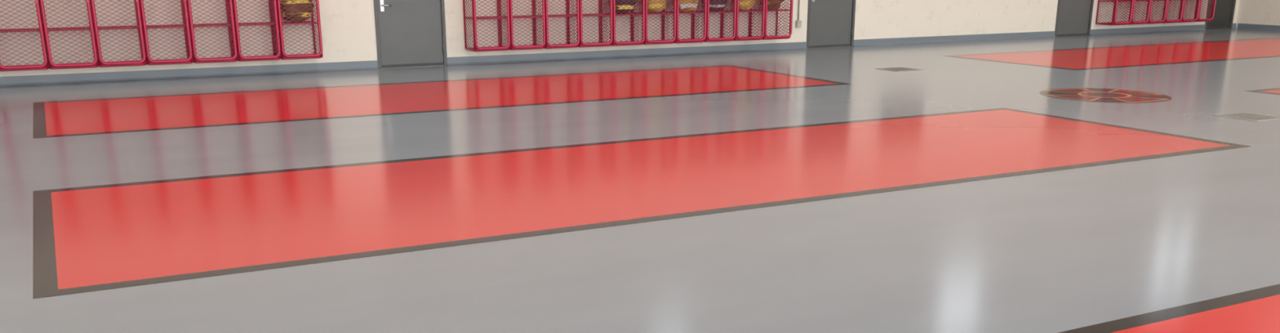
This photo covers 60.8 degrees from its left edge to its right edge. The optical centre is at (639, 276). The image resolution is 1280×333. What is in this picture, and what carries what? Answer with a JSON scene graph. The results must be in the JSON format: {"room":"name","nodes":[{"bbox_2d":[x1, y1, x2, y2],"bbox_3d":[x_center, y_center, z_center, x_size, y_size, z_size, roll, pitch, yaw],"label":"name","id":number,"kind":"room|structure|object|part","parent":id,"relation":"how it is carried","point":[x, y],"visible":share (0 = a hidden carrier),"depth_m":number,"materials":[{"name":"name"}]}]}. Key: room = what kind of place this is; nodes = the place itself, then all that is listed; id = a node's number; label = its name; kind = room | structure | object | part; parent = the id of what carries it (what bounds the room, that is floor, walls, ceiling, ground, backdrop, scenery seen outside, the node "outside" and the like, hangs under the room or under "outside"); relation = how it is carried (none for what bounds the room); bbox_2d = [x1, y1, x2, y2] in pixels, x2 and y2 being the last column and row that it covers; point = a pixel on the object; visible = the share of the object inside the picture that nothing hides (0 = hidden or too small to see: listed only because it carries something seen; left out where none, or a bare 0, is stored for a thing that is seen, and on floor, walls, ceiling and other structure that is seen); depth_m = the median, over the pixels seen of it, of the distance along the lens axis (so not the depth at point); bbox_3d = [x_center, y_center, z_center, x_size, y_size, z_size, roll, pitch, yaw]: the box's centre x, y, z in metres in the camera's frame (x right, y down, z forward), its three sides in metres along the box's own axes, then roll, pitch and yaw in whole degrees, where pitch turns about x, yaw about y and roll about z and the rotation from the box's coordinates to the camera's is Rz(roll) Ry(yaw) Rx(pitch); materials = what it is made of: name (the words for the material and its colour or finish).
{"room":"emergency services station","nodes":[
{"label":"emergency services station","id":0,"kind":"room"},
{"bbox_2d":[0,0,1239,76],"bbox_3d":[-0.861,-7.154,17.447,34.550,7.200,0.200,-9,18,-27],"label":"wall","id":1,"kind":"structure","parent":0,"point":[348,27],"depth_m":17.12,"materials":[{"name":"beige paint"}]},
{"bbox_2d":[0,0,48,71],"bbox_3d":[-8.086,-3.595,14.053,0.590,1.821,0.506,-9,18,-27],"label":"locker","id":2,"kind":"object","parent":1,"relation":"attached to","point":[45,65],"visible":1,"depth_m":14.05,"materials":[{"name":"metal"}]},
{"bbox_2d":[0,27,39,32],"bbox_3d":[-8.101,-3.208,14.195,0.552,0.019,0.417,-9,18,-27],"label":"shelf","id":3,"kind":"object","parent":2,"relation":"attached to","point":[6,29],"depth_m":14.06,"materials":[{"name":"red metal"}]},
{"bbox_2d":[39,0,98,69],"bbox_3d":[-7.566,-3.673,14.320,0.590,1.821,0.506,-9,18,-27],"label":"locker","id":4,"kind":"object","parent":1,"relation":"attached to","point":[95,64],"visible":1,"depth_m":14.28,"materials":[{"name":"metal"}]},
{"bbox_2d":[47,26,90,31],"bbox_3d":[-7.580,-3.287,14.462,0.552,0.019,0.417,-9,18,-27],"label":"shelf","id":5,"kind":"object","parent":4,"relation":"attached to","point":[54,28],"depth_m":14.33,"materials":[{"name":"metal"}]},
{"bbox_2d":[89,0,146,66],"bbox_3d":[-7.045,-3.751,14.587,0.590,1.821,0.506,-9,18,-27],"label":"locker","id":6,"kind":"object","parent":1,"relation":"attached to","point":[139,26],"visible":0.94,"depth_m":14.55,"materials":[{"name":"metal"}]},
{"bbox_2d":[97,25,138,29],"bbox_3d":[-7.060,-3.365,14.728,0.552,0.019,0.417,-9,18,-27],"label":"shelf","id":7,"kind":"object","parent":6,"relation":"attached to","point":[100,27],"depth_m":14.60,"materials":[{"name":"metal"}]},
{"bbox_2d":[138,0,193,65],"bbox_3d":[-6.525,-3.829,14.854,0.590,1.821,0.506,-9,18,-27],"label":"locker","id":8,"kind":"object","parent":1,"relation":"attached to","point":[189,60],"visible":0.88,"depth_m":14.83,"materials":[{"name":"metal"}]},
{"bbox_2d":[146,24,186,28],"bbox_3d":[-6.539,-3.443,14.995,0.552,0.019,0.417,-9,18,-27],"label":"shelf","id":9,"kind":"object","parent":8,"relation":"attached to","point":[160,26],"depth_m":14.87,"materials":[{"name":"red metal"}]},
{"bbox_2d":[186,0,238,63],"bbox_3d":[-6.005,-3.908,15.120,0.590,1.821,0.506,-9,18,-27],"label":"locker","id":10,"kind":"object","parent":1,"relation":"attached to","point":[233,58],"visible":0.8,"depth_m":15.10,"materials":[{"name":"metal"}]},
{"bbox_2d":[193,22,231,26],"bbox_3d":[-6.019,-3.521,15.262,0.552,0.019,0.417,-9,18,-27],"label":"shelf","id":11,"kind":"object","parent":10,"relation":"attached to","point":[228,24],"depth_m":15.13,"materials":[{"name":"metal"}]},
{"bbox_2d":[227,0,280,61],"bbox_3d":[-5.484,-3.986,15.387,0.590,1.821,0.506,-9,18,-27],"label":"locker","id":12,"kind":"object","parent":1,"relation":"attached to","point":[240,57],"visible":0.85,"depth_m":15.37,"materials":[{"name":"metal"}]},
{"bbox_3d":[-5.750,-3.950,15.282,0.005,1.775,0.413,-9,18,-27],"label":"panel","id":13,"kind":"part","parent":12,"relation":"part of","materials":[{"name":"metal"}]},
{"bbox_2d":[238,22,275,26],"bbox_3d":[-5.498,-3.600,15.528,0.552,0.019,0.417,-9,18,-27],"label":"shelf","id":14,"kind":"object","parent":12,"relation":"attached to","point":[251,24],"depth_m":15.39,"materials":[{"name":"red metal"}]},
{"bbox_2d":[271,0,323,59],"bbox_3d":[-4.964,-4.064,15.653,0.590,1.821,0.506,-9,18,-27],"label":"locker","id":15,"kind":"object","parent":1,"relation":"attached to","point":[317,55],"visible":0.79,"depth_m":15.65,"materials":[{"name":"metal"}]},
{"bbox_3d":[-5.230,-4.028,15.549,0.005,1.775,0.413,-9,18,-27],"label":"panel","id":16,"kind":"part","parent":15,"relation":"part of","materials":[{"name":"metal"}]},
{"bbox_2d":[280,0,314,22],"bbox_3d":[-4.969,-3.886,15.721,0.498,0.414,0.312,-9,18,-27],"label":"coat","id":17,"kind":"object","parent":15,"relation":"on","point":[295,7],"visible":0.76,"depth_m":15.62,"materials":[{"name":"fabric"}]},
{"bbox_2d":[281,21,317,24],"bbox_3d":[-4.978,-3.678,15.795,0.552,0.019,0.417,-9,18,-27],"label":"shelf","id":18,"kind":"object","parent":15,"relation":"attached to","point":[282,22],"depth_m":15.66,"materials":[{"name":"metal"}]},
{"bbox_3d":[-4.724,-4.104,15.808,0.005,1.775,0.413,-9,18,-27],"label":"panel","id":19,"kind":"part","parent":15,"relation":"part of","materials":[{"name":"metal"}]},
{"bbox_2d":[373,0,447,68],"bbox_3d":[-3.557,-4.314,16.718,1.100,2.160,0.224,-9,18,-27],"label":"door","id":20,"kind":"structure","parent":1,"relation":"in","point":[409,33],"depth_m":16.84,"materials":[{"name":"metal"}]},
{"bbox_3d":[-3.912,-4.122,16.527,0.056,0.200,0.012,-9,18,-27],"label":"handle","id":21,"kind":"part","parent":20,"relation":"part of","materials":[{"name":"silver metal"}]},
{"bbox_2d":[462,0,510,51],"bbox_3d":[-2.401,-4.450,16.966,0.600,1.821,0.506,-9,18,-27],"label":"locker","id":22,"kind":"object","parent":1,"relation":"attached to","point":[473,18],"visible":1,"depth_m":16.97,"materials":[{"name":"metal"}]},
{"bbox_3d":[-2.672,-4.412,16.860,0.005,1.775,0.413,-9,18,-27],"label":"panel","id":23,"kind":"part","parent":22,"relation":"part of","materials":[{"name":"metal"}]},
{"bbox_2d":[466,16,506,19],"bbox_3d":[-2.416,-4.063,17.108,0.562,0.019,0.417,-9,18,-27],"label":"shelf","id":24,"kind":"object","parent":22,"relation":"attached to","point":[468,17],"depth_m":16.97,"materials":[{"name":"red metal"}]},
{"bbox_2d":[498,0,545,49],"bbox_3d":[-1.872,-4.529,17.238,0.600,1.821,0.506,-9,18,-27],"label":"locker","id":25,"kind":"object","parent":1,"relation":"attached to","point":[513,46],"visible":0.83,"depth_m":17.24,"materials":[{"name":"metal"}]},
{"bbox_3d":[-2.143,-4.492,17.131,0.005,1.775,0.413,-9,18,-27],"label":"panel","id":26,"kind":"part","parent":25,"relation":"part of","materials":[{"name":"metal"}]},
{"bbox_2d":[502,15,542,17],"bbox_3d":[-1.886,-4.143,17.379,0.562,0.019,0.417,-9,18,-27],"label":"shelf","id":27,"kind":"object","parent":25,"relation":"attached to","point":[513,16],"depth_m":17.24,"materials":[{"name":"red metal"}]},
{"bbox_2d":[533,0,579,48],"bbox_3d":[-1.343,-4.609,17.509,0.600,1.821,0.506,-9,18,-27],"label":"locker","id":28,"kind":"object","parent":1,"relation":"attached to","point":[548,46],"visible":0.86,"depth_m":17.51,"materials":[{"name":"metal"}]},
{"bbox_3d":[-1.613,-4.572,17.402,0.005,1.775,0.413,-9,18,-27],"label":"panel","id":29,"kind":"part","parent":28,"relation":"part of","materials":[{"name":"metal"}]},
{"bbox_2d":[537,13,576,17],"bbox_3d":[-1.357,-4.223,17.650,0.562,0.019,0.417,-9,18,-27],"label":"shelf","id":30,"kind":"object","parent":28,"relation":"attached to","point":[564,15],"depth_m":17.50,"materials":[{"name":"metal"}]},
{"bbox_2d":[567,0,613,47],"bbox_3d":[-0.813,-4.688,17.780,0.600,1.821,0.506,-9,18,-27],"label":"locker","id":31,"kind":"object","parent":1,"relation":"attached to","point":[599,43],"visible":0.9,"depth_m":17.79,"materials":[{"name":"metal"}]},
{"bbox_3d":[-1.084,-4.651,17.673,0.005,1.775,0.413,-9,18,-27],"label":"panel","id":32,"kind":"part","parent":31,"relation":"part of","materials":[{"name":"metal"}]},
{"bbox_2d":[569,13,609,16],"bbox_3d":[-0.828,-4.302,17.921,0.562,0.019,0.417,-9,18,-27],"label":"shelf","id":33,"kind":"object","parent":31,"relation":"attached to","point":[595,14],"depth_m":17.77,"materials":[{"name":"red metal"}]},
{"bbox_2d":[0,22,1236,86],"bbox_3d":[-0.799,-3.727,18.333,34.150,0.125,0.060,-9,18,-27],"label":"baseboard","id":34,"kind":"structure","parent":1,"relation":"attached to","point":[28,80],"depth_m":17.79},
{"bbox_2d":[600,0,644,45],"bbox_3d":[-0.284,-4.768,18.051,0.600,1.821,0.506,-9,18,-27],"label":"locker","id":35,"kind":"object","parent":1,"relation":"attached to","point":[615,42],"visible":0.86,"depth_m":18.06,"materials":[{"name":"metal"}]},
{"bbox_3d":[-0.555,-4.731,17.944,0.005,1.775,0.413,-9,18,-27],"label":"panel","id":36,"kind":"part","parent":35,"relation":"part of","materials":[{"name":"metal"}]},
{"bbox_2d":[608,0,635,13],"bbox_3d":[-0.295,-4.583,18.125,0.464,0.400,0.311,-9,18,-27],"label":"coat","id":37,"kind":"object","parent":35,"relation":"on","point":[620,1],"visible":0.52,"depth_m":18.04,"materials":[{"name":"fabric"}]},
{"bbox_2d":[602,12,642,15],"bbox_3d":[-0.298,-4.382,18.192,0.562,0.019,0.417,-9,18,-27],"label":"shelf","id":38,"kind":"object","parent":35,"relation":"attached to","point":[628,13],"depth_m":18.02,"materials":[{"name":"red metal"}]},
{"bbox_2d":[632,0,676,44],"bbox_3d":[0.245,-4.848,18.322,0.600,1.821,0.506,-9,18,-27],"label":"locker","id":39,"kind":"object","parent":1,"relation":"attached to","point":[646,42],"visible":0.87,"depth_m":18.33,"materials":[{"name":"metal"}]},
{"bbox_3d":[-0.025,-4.811,18.215,0.005,1.775,0.413,-9,18,-27],"label":"panel","id":40,"kind":"part","parent":39,"relation":"part of","materials":[{"name":"metal"}]},
{"bbox_2d":[640,0,666,12],"bbox_3d":[0.235,-4.689,18.393,0.445,0.453,0.307,-9,18,-27],"label":"coat","id":41,"kind":"object","parent":39,"relation":"on","point":[659,1],"visible":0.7,"depth_m":18.31,"materials":[{"name":"fabric"}]},
{"bbox_2d":[634,11,673,14],"bbox_3d":[0.231,-4.461,18.464,0.562,0.019,0.417,-9,18,-27],"label":"shelf","id":42,"kind":"object","parent":39,"relation":"attached to","point":[657,12],"depth_m":18.29,"materials":[{"name":"metal"}]},
{"bbox_3d":[0.349,-4.804,18.132,0.590,1.797,0.040,-9,18,-27],"label":"door","id":43,"kind":"part","parent":39,"relation":"part of","materials":[{"name":"red metal"}]},
{"bbox_2d":[662,0,706,43],"bbox_3d":[0.774,-4.927,18.593,0.600,1.821,0.506,-9,18,-27],"label":"locker","id":44,"kind":"object","parent":1,"relation":"attached to","point":[677,12],"visible":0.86,"depth_m":18.60,"materials":[{"name":"metal"}]},
{"bbox_3d":[0.504,-4.890,18.487,0.005,1.775,0.413,-9,18,-27],"label":"panel","id":45,"kind":"part","parent":44,"relation":"part of","materials":[{"name":"metal"}]},
{"bbox_2d":[665,10,703,13],"bbox_3d":[0.760,-4.541,18.735,0.562,0.019,0.417,-9,18,-27],"label":"shelf","id":46,"kind":"object","parent":44,"relation":"attached to","point":[692,11],"depth_m":18.56,"materials":[{"name":"red metal"}]},
{"bbox_2d":[671,0,698,11],"bbox_3d":[0.761,-4.753,18.662,0.472,0.424,0.325,-9,18,-27],"label":"coat","id":47,"kind":"object","parent":44,"relation":"on","point":[682,1],"visible":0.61,"depth_m":18.59,"materials":[{"name":"fabric"}]},
{"bbox_3d":[0.879,-4.884,18.403,0.590,1.797,0.040,-9,18,-27],"label":"door","id":48,"kind":"part","parent":44,"relation":"part of","materials":[{"name":"red metal"}]},
{"bbox_2d":[693,0,736,42],"bbox_3d":[1.304,-5.007,18.864,0.600,1.821,0.506,-9,18,-27],"label":"locker","id":49,"kind":"object","parent":1,"relation":"attached to","point":[708,39],"visible":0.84,"depth_m":18.87,"materials":[{"name":"metal"}]},
{"bbox_3d":[1.033,-4.970,18.758,0.005,1.775,0.413,-9,18,-27],"label":"panel","id":50,"kind":"part","parent":49,"relation":"part of","materials":[{"name":"metal"}]},
{"bbox_2d":[694,10,733,13],"bbox_3d":[1.289,-4.620,19.006,0.562,0.019,0.417,-9,18,-27],"label":"shelf","id":51,"kind":"object","parent":49,"relation":"attached to","point":[713,11],"depth_m":18.83,"materials":[{"name":"red metal"}]},
{"bbox_2d":[701,0,727,11],"bbox_3d":[1.297,-4.813,18.934,0.460,0.387,0.331,-9,18,-27],"label":"coat","id":52,"kind":"object","parent":49,"relation":"on","point":[712,1],"visible":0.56,"depth_m":18.84,"materials":[{"name":"fabric"}]},
{"bbox_3d":[1.408,-4.963,18.674,0.590,1.797,0.040,-9,18,-27],"label":"door","id":53,"kind":"part","parent":49,"relation":"part of","materials":[{"name":"red metal"}]},
{"bbox_2d":[721,0,765,40],"bbox_3d":[1.833,-5.086,19.136,0.600,1.821,0.506,-9,18,-27],"label":"locker","id":54,"kind":"object","parent":1,"relation":"attached to","point":[737,37],"visible":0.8,"depth_m":19.14,"materials":[{"name":"metal"}]},
{"bbox_3d":[1.562,-5.049,19.029,0.005,1.775,0.413,-9,18,-27],"label":"panel","id":55,"kind":"part","parent":54,"relation":"part of","materials":[{"name":"metal"}]},
{"bbox_2d":[724,9,761,12],"bbox_3d":[1.819,-4.700,19.277,0.562,0.019,0.417,-9,18,-27],"label":"shelf","id":56,"kind":"object","parent":54,"relation":"attached to","point":[740,11],"depth_m":19.10,"materials":[{"name":"red metal"}]},
{"bbox_2d":[732,0,755,10],"bbox_3d":[1.817,-4.929,19.196,0.484,0.462,0.327,-9,18,-27],"label":"coat","id":57,"kind":"object","parent":54,"relation":"on","point":[740,1],"visible":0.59,"depth_m":19.13,"materials":[{"name":"yellow fabric"}]},
{"bbox_3d":[1.937,-5.043,18.945,0.590,1.797,0.040,-9,18,-27],"label":"door","id":58,"kind":"part","parent":54,"relation":"part of","materials":[{"name":"red metal"}]},
{"bbox_2d":[750,0,793,39],"bbox_3d":[2.362,-5.166,19.407,0.600,1.821,0.506,-9,18,-27],"label":"locker","id":59,"kind":"object","parent":1,"relation":"attached to","point":[766,37],"visible":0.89,"depth_m":19.44,"materials":[{"name":"metal"}]},
{"bbox_3d":[2.092,-5.129,19.300,0.005,1.775,0.413,-9,18,-27],"label":"panel","id":60,"kind":"part","parent":59,"relation":"part of","materials":[{"name":"metal"}]},
{"bbox_2d":[752,8,790,11],"bbox_3d":[2.348,-4.780,19.548,0.562,0.019,0.417,-9,18,-27],"label":"shelf","id":61,"kind":"object","parent":59,"relation":"attached to","point":[777,10],"depth_m":19.37,"materials":[{"name":"metal"}]},
{"bbox_2d":[760,0,784,9],"bbox_3d":[2.355,-5.009,19.469,0.485,0.460,0.313,-9,18,-27],"label":"coat","id":62,"kind":"object","parent":59,"relation":"on","point":[771,1],"visible":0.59,"depth_m":19.41,"materials":[{"name":"brown fabric"}]},
{"bbox_3d":[2.466,-5.123,19.216,0.590,1.797,0.040,-9,18,-27],"label":"door","id":63,"kind":"part","parent":59,"relation":"part of","materials":[{"name":"red metal"}]},
{"bbox_3d":[2.607,-5.206,19.564,0.005,1.775,0.413,-9,18,-27],"label":"panel","id":64,"kind":"part","parent":59,"relation":"part of","materials":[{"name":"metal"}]},
{"bbox_2d":[795,0,801,26],"bbox_3d":[2.928,-5.667,19.838,0.100,2.200,0.060,-9,18,-27],"label":"conduit","id":65,"kind":"object","parent":1,"relation":"attached to","point":[798,23],"visible":1,"depth_m":20.09,"materials":[{"name":"white metal"}]},
{"bbox_2d":[806,0,856,48],"bbox_3d":[3.570,-5.386,20.370,1.100,2.160,0.224,-9,18,-27],"label":"door","id":66,"kind":"structure","parent":1,"relation":"in","point":[830,23],"depth_m":20.52,"materials":[{"name":"metal"}]},
{"bbox_2d":[1054,0,1093,36],"bbox_3d":[9.322,-6.251,23.317,1.080,2.160,0.224,-9,18,-27],"label":"door","id":67,"kind":"structure","parent":1,"relation":"in","point":[1073,17],"depth_m":23.49,"materials":[{"name":"metal"}]},
{"bbox_2d":[1095,0,1133,25],"bbox_3d":[10.308,-6.361,23.478,0.555,1.821,0.506,-9,18,-27],"label":"locker","id":68,"kind":"object","parent":1,"relation":"attached to","point":[1113,22],"visible":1,"depth_m":23.52,"materials":[{"name":"metal"}]},
{"bbox_3d":[10.057,-6.327,23.381,0.005,1.775,0.413,-9,18,-27],"label":"panel","id":69,"kind":"part","parent":68,"relation":"part of","materials":[{"name":"metal"}]},
{"bbox_2d":[1099,0,1129,1],"bbox_3d":[10.294,-5.975,23.619,0.517,0.019,0.417,-9,18,-27],"label":"shelf","id":70,"kind":"object","parent":68,"relation":"attached to","point":[1100,0],"depth_m":23.48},
{"bbox_3d":[10.412,-6.318,23.287,0.545,1.797,0.040,-9,18,-27],"label":"door","id":71,"kind":"part","parent":68,"relation":"part of","materials":[{"name":"red metal"}]},
{"bbox_2d":[1116,0,1151,24],"bbox_3d":[10.798,-6.435,23.729,0.555,1.821,0.506,-9,18,-27],"label":"locker","id":72,"kind":"object","parent":1,"relation":"attached to","point":[1132,22],"visible":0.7,"depth_m":23.75,"materials":[{"name":"metal"}]},
{"bbox_3d":[10.547,-6.401,23.632,0.005,1.775,0.413,-9,18,-27],"label":"panel","id":73,"kind":"part","parent":72,"relation":"part of","materials":[{"name":"metal"}]},
{"bbox_3d":[10.902,-6.391,23.538,0.545,1.797,0.040,-9,18,-27],"label":"door","id":74,"kind":"part","parent":72,"relation":"part of","materials":[{"name":"red metal"}]},
{"bbox_2d":[1133,0,1168,23],"bbox_3d":[11.287,-6.508,23.979,0.555,1.821,0.506,-9,18,-27],"label":"locker","id":75,"kind":"object","parent":1,"relation":"attached to","point":[1165,3],"visible":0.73,"depth_m":24.01,"materials":[{"name":"metal"}]},
{"bbox_3d":[11.036,-6.474,23.883,0.005,1.775,0.413,-9,18,-27],"label":"panel","id":76,"kind":"part","parent":75,"relation":"part of","materials":[{"name":"metal"}]},
{"bbox_3d":[11.274,-6.515,24.003,0.555,1.820,0.450,-9,18,-27],"label":"locker frame","id":77,"kind":"part","parent":75,"relation":"part of","materials":[{"name":"red metal"}]},
{"bbox_3d":[11.391,-6.465,23.789,0.545,1.797,0.040,-9,18,-27],"label":"door","id":78,"kind":"part","parent":75,"relation":"part of","materials":[{"name":"red metal"}]},
{"bbox_2d":[1151,0,1184,22],"bbox_3d":[11.777,-6.582,24.230,0.555,1.821,0.506,-9,18,-27],"label":"locker","id":79,"kind":"object","parent":1,"relation":"attached to","point":[1181,5],"visible":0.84,"depth_m":24.26,"materials":[{"name":"metal"}]},
{"bbox_3d":[11.526,-6.548,24.134,0.005,1.775,0.413,-9,18,-27],"label":"panel","id":80,"kind":"part","parent":79,"relation":"part of","materials":[{"name":"metal"}]},
{"bbox_3d":[11.764,-6.588,24.254,0.555,1.820,0.450,-9,18,-27],"label":"locker frame","id":81,"kind":"part","parent":79,"relation":"part of","materials":[{"name":"red metal"}]},
{"bbox_3d":[11.881,-6.538,24.040,0.545,1.797,0.040,-9,18,-27],"label":"door","id":82,"kind":"part","parent":79,"relation":"part of","materials":[{"name":"red metal"}]},
{"bbox_2d":[1164,0,1200,22],"bbox_3d":[12.266,-6.656,24.481,0.555,1.821,0.506,-9,18,-27],"label":"locker","id":83,"kind":"object","parent":1,"relation":"attached to","point":[1197,5],"visible":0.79,"depth_m":24.52,"materials":[{"name":"metal"}]},
{"bbox_3d":[12.015,-6.622,24.384,0.005,1.775,0.413,-9,18,-27],"label":"panel","id":84,"kind":"part","parent":83,"relation":"part of","materials":[{"name":"metal"}]},
{"bbox_3d":[12.370,-6.612,24.291,0.545,1.797,0.040,-9,18,-27],"label":"door","id":85,"kind":"part","parent":83,"relation":"part of","materials":[{"name":"red metal"}]},
{"bbox_2d":[1181,0,1216,22],"bbox_3d":[12.756,-6.729,24.732,0.555,1.821,0.506,-9,18,-27],"label":"locker","id":86,"kind":"object","parent":1,"relation":"attached to","point":[1199,20],"visible":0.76,"depth_m":24.80,"materials":[{"name":"metal"}]},
{"bbox_3d":[12.505,-6.695,24.635,0.005,1.775,0.413,-9,18,-27],"label":"panel","id":87,"kind":"part","parent":86,"relation":"part of","materials":[{"name":"metal"}]},
{"bbox_3d":[12.981,-6.767,24.879,0.005,1.775,0.413,-9,18,-27],"label":"panel","id":88,"kind":"part","parent":86,"relation":"part of","materials":[{"name":"metal"}]},
{"bbox_3d":[12.860,-6.686,24.541,0.545,1.797,0.040,-9,18,-27],"label":"door","id":89,"kind":"part","parent":86,"relation":"part of","materials":[{"name":"red metal"}]},
{"bbox_2d":[1204,0,1235,30],"bbox_3d":[13.653,-6.902,25.536,1.000,2.160,0.224,-9,18,-27],"label":"door","id":90,"kind":"structure","parent":1,"relation":"in","point":[1224,15],"depth_m":25.76,"materials":[{"name":"metal"}]},
{"bbox_2d":[0,28,1279,332],"bbox_3d":[5.698,-0.144,6.703,34.550,0.200,28.050,-9,18,-27],"label":"floor","id":91,"kind":"structure","parent":0,"point":[1056,251],"depth_m":6.99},
{"bbox_2d":[33,65,849,138],"bbox_3d":[-2.150,-2.323,13.770,9.730,0.002,3.010,-9,18,-27],"label":"floor marking","id":92,"kind":"structure","parent":91,"relation":"on","point":[155,113],"depth_m":13.28,"materials":[{"name":"red paint"}]},
{"bbox_2d":[32,107,1250,298],"bbox_3d":[0.544,-0.902,8.928,9.730,0.002,2.970,-9,18,-27],"label":"floor marking","id":93,"kind":"structure","parent":91,"relation":"on","point":[106,237],"depth_m":7.97,"materials":[{"name":"red paint"}]},
{"bbox_2d":[877,66,924,71],"bbox_3d":[3.960,-3.159,16.612,0.520,0.004,0.520,-9,18,-27],"label":"floor drain","id":94,"kind":"object","parent":91,"relation":"on","point":[895,68],"visible":1,"depth_m":16.63,"materials":[{"name":"metal"}]},
{"bbox_2d":[1039,88,1171,102],"bbox_3d":[5.764,-2.256,13.533,1.520,0.003,1.520,-9,18,-27],"label":"floor emblem","id":95,"kind":"object","parent":91,"relation":"on","point":[1095,95],"depth_m":13.50,"materials":[{"name":"red paint"}]},
{"bbox_2d":[944,37,1279,70],"bbox_3d":[10.215,-4.116,19.877,9.720,0.002,2.830,-9,18,-27],"label":"floor marking","id":96,"kind":"structure","parent":91,"relation":"on","point":[1092,58],"depth_m":19.16,"materials":[{"name":"red paint"}]},
{"bbox_2d":[1058,284,1279,332],"bbox_3d":[3.253,0.526,4.062,9.730,0.002,2.950,-9,18,-27],"label":"floor marking","id":97,"kind":"structure","parent":91,"relation":"on","point":[1257,310],"depth_m":5.17,"materials":[{"name":"red paint"}]},
{"bbox_3d":[3.253,0.526,4.062,9.500,0.002,2.720,-9,18,-27],"label":"red panel","id":98,"kind":"part","parent":97,"relation":"part of","materials":[{"name":"red paint"}]},
{"bbox_2d":[1213,111,1279,121],"bbox_3d":[6.553,-1.719,11.708,0.520,0.004,0.520,-9,18,-27],"label":"floor drain","id":99,"kind":"object","parent":91,"relation":"on","point":[1240,115],"visible":1,"depth_m":11.70,"materials":[{"name":"metal"}]},
{"bbox_2d":[1245,88,1279,94],"bbox_3d":[12.691,-2.681,14.989,9.750,0.002,2.750,-9,18,-27],"label":"floor marking","id":100,"kind":"structure","parent":91,"relation":"on","point":[1272,91],"depth_m":13.93,"materials":[{"name":"red paint"}]},
{"bbox_3d":[12.691,-2.681,14.989,9.520,0.002,2.520,-9,18,-27],"label":"red panel","id":101,"kind":"part","parent":100,"relation":"part of","materials":[{"name":"red paint"}]},
{"bbox_2d":[1235,0,1279,28],"bbox_3d":[19.954,-6.445,15.031,0.200,7.200,23.850,-9,18,-27],"label":"wall","id":102,"kind":"structure","parent":0,"point":[1250,11],"depth_m":25.53,"materials":[{"name":"white paint"}]},
{"bbox_2d":[1237,22,1279,31],"bbox_3d":[19.874,-3.029,15.954,0.014,0.125,23.790,-9,18,-27],"label":"baseboard","id":103,"kind":"structure","parent":102,"relation":"attached to","point":[1246,26],"depth_m":25.56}
]}

